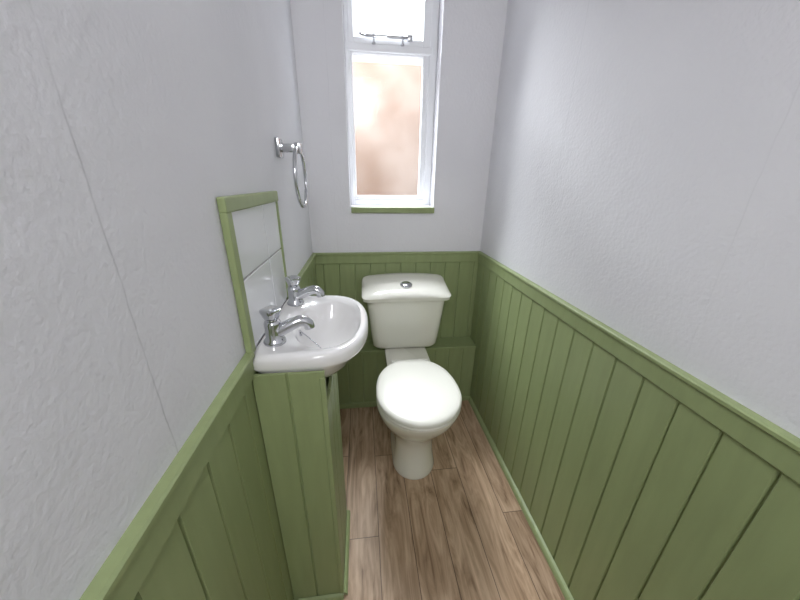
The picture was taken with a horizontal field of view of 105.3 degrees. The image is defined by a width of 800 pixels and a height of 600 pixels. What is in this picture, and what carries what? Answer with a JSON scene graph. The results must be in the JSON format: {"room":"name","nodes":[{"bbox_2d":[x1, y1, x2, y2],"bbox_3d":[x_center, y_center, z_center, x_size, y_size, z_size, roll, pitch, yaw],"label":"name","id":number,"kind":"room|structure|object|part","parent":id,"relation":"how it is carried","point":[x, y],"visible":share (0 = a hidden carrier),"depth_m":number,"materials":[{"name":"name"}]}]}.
{"room":"bathroom","nodes":[
{"label":"bathroom","id":0,"kind":"room"},
{"bbox_2d":[0,0,312,599],"bbox_3d":[-0.336,-0.144,0.331,0.100,2.350,2.596,-2,21,-7],"label":"wall","id":1,"kind":"structure","parent":0,"point":[124,123],"depth_m":0.30,"materials":[{"name":"paint"}]},
{"bbox_2d":[79,253,316,599],"bbox_3d":[-0.278,0.595,0.518,0.017,0.839,2.394,-2,21,-7],"label":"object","id":2,"kind":"structure","parent":1,"relation":"attached to","point":[209,528],"depth_m":0.46,"materials":[{"name":"green paint"}]},
{"bbox_2d":[216,191,287,352],"bbox_3d":[-0.323,-0.092,0.725,0.014,0.305,0.352,-2,21,-7],"label":"tile backsplash","id":3,"kind":"structure","parent":1,"relation":"attached to","point":[250,222],"depth_m":0.65,"materials":[{"name":"grey tile"}]},
{"bbox_2d":[274,137,307,207],"bbox_3d":[-0.327,-0.380,0.925,0.070,0.196,0.179,-2,21,-7],"label":"towel ring","id":4,"kind":"object","parent":1,"relation":"attached to","point":[296,148],"visible":1,"depth_m":0.89,"materials":[{"name":"silver metal"}]},
{"bbox_2d":[290,0,507,252],"bbox_3d":[-0.011,-0.590,1.493,0.840,2.350,0.200,-2,21,-7],"label":"wall","id":5,"kind":"structure","parent":0,"point":[470,32],"depth_m":1.33,"materials":[{"name":"paint"}]},
{"bbox_2d":[342,0,439,207],"bbox_3d":[-0.036,-0.929,1.320,0.393,1.012,0.138,-2,21,-7],"label":"window","id":6,"kind":"structure","parent":5,"relation":"in","point":[425,50],"depth_m":1.34,"materials":[{"name":"white"}]},
{"bbox_2d":[359,31,412,46],"bbox_3d":[-0.058,-1.079,1.260,0.223,0.039,0.018,-2,21,-7],"label":"stay","id":7,"kind":"object","parent":6,"relation":"attached to","point":[409,38],"visible":1,"depth_m":1.26,"materials":[{"name":"silver metal"}]},
{"bbox_2d":[351,207,433,212],"bbox_3d":[-0.031,-0.424,1.441,0.393,0.026,0.012,-2,21,-7],"label":"sill edge","id":8,"kind":"object","parent":5,"relation":"attached to","point":[353,209],"visible":1,"depth_m":1.43,"materials":[{"name":"green paint"}]},
{"bbox_2d":[315,251,477,340],"bbox_3d":[-0.010,0.154,1.666,0.838,0.839,0.017,-2,21,-7],"label":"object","id":9,"kind":"structure","parent":5,"relation":"attached to","point":[337,273],"depth_m":1.55,"materials":[{"name":"green paint"}]},
{"bbox_2d":[340,400,564,599],"bbox_3d":[0.112,0.961,0.819,1.040,0.050,2.596,-2,21,-7],"label":"floor","id":10,"kind":"structure","parent":0,"point":[458,531],"depth_m":1.11,"materials":[{"name":"brown wood"}]},
{"bbox_2d":[253,370,346,599],"bbox_3d":[-0.249,0.478,0.884,0.145,0.793,0.250,-2,21,-7],"label":"vanity cabinet","id":11,"kind":"object","parent":10,"relation":"on","point":[299,412],"visible":0.91,"depth_m":0.74,"materials":[{"name":"green paint"}]},
{"bbox_2d":[253,295,367,377],"bbox_3d":[-0.209,0.110,0.819,0.247,0.131,0.368,-2,21,-7],"label":"basin","id":12,"kind":"object","parent":11,"relation":"in","point":[340,331],"visible":0.9,"depth_m":0.77,"materials":[{"name":"white ceramic"}]},
{"bbox_2d":[259,305,314,347],"bbox_3d":[-0.247,0.052,0.677,0.112,0.083,0.047,-6,22,-18],"label":"tap","id":13,"kind":"object","parent":12,"relation":"on","point":[275,330],"visible":1,"depth_m":0.66,"materials":[{"name":"silver metal"}]},
{"bbox_3d":[-0.278,0.029,0.657,0.039,0.026,0.039,11,23,24],"label":"handle","id":14,"kind":"part","parent":13,"relation":"part of","materials":[{"name":"silver metal"}]},
{"bbox_2d":[285,275,324,306],"bbox_3d":[-0.273,-0.027,0.881,0.112,0.083,0.047,1,21,1],"label":"tap","id":15,"kind":"object","parent":12,"relation":"on","point":[296,295],"visible":1,"depth_m":0.87,"materials":[{"name":"silver metal"}]},
{"bbox_3d":[-0.305,-0.054,0.872,0.039,0.026,0.039,-18,28,-40],"label":"handle","id":16,"kind":"part","parent":15,"relation":"part of","materials":[{"name":"silver metal"}]},
{"bbox_2d":[299,592,343,599],"bbox_3d":[-0.233,0.887,0.905,0.130,0.014,0.012,-2,21,-7],"label":"trim","id":17,"kind":"structure","parent":11,"relation":"attached to","point":[337,596],"depth_m":0.91,"materials":[{"name":"green paint"}]},
{"bbox_2d":[344,510,349,594],"bbox_3d":[-0.178,0.838,1.034,0.012,0.014,0.249,-2,21,-7],"label":"trim","id":18,"kind":"structure","parent":11,"relation":"attached to","point":[346,571],"depth_m":1.01,"materials":[{"name":"green paint"}]},
{"bbox_2d":[337,336,475,408],"bbox_3d":[-0.006,0.403,1.698,0.820,0.352,0.118,-2,21,-7],"label":"panel","id":19,"kind":"object","parent":10,"relation":"on","point":[357,380],"visible":0.34,"depth_m":1.65,"materials":[{"name":"green paint"}]},
{"bbox_2d":[362,273,461,479],"bbox_3d":[0.050,0.332,1.348,0.414,0.739,0.715,-2,21,-7],"label":"toilet","id":20,"kind":"object","parent":10,"relation":"on","point":[418,400],"visible":1,"depth_m":1.31,"materials":[{"name":"white ceramic"}]},
{"bbox_3d":[0.025,-0.065,1.463,0.414,0.083,0.209,-2,21,-7],"label":"cistern lid","id":21,"kind":"part","parent":20,"relation":"part of","materials":[{"name":"white ceramic"}]},
{"bbox_3d":[0.067,0.346,1.200,0.322,0.044,0.426,-2,21,-7],"label":"seat and lid","id":22,"kind":"part","parent":20,"relation":"part of","materials":[{"name":"white plastic"}]},
{"bbox_2d":[480,0,799,437],"bbox_3d":[0.597,-0.171,0.440,0.100,2.350,2.596,-2,21,-7],"label":"wall","id":23,"kind":"structure","parent":0,"point":[644,169],"depth_m":0.60,"materials":[{"name":"paint"}]},
{"bbox_2d":[468,398,573,599],"bbox_3d":[0.533,0.975,0.705,0.016,0.019,2.275,-2,21,-7],"label":"baseboard","id":24,"kind":"structure","parent":23,"relation":"attached to","point":[563,587],"depth_m":1.14,"materials":[{"name":"green paint"}]},
{"bbox_2d":[470,251,799,599],"bbox_3d":[0.539,0.571,0.613,0.017,0.839,2.394,-2,21,-7],"label":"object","id":25,"kind":"structure","parent":23,"relation":"attached to","point":[639,478],"depth_m":0.71,"materials":[{"name":"green paint"}]},
{"label":"outside","id":26,"kind":"structure","parent":0,"visible":0},
{"bbox_2d":[352,61,421,195],"bbox_3d":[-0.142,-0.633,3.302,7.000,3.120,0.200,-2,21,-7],"label":"window pane","id":27,"kind":"structure","parent":26,"point":[387,96],"depth_m":2.82,"materials":[{"name":"glass"}]}
]}

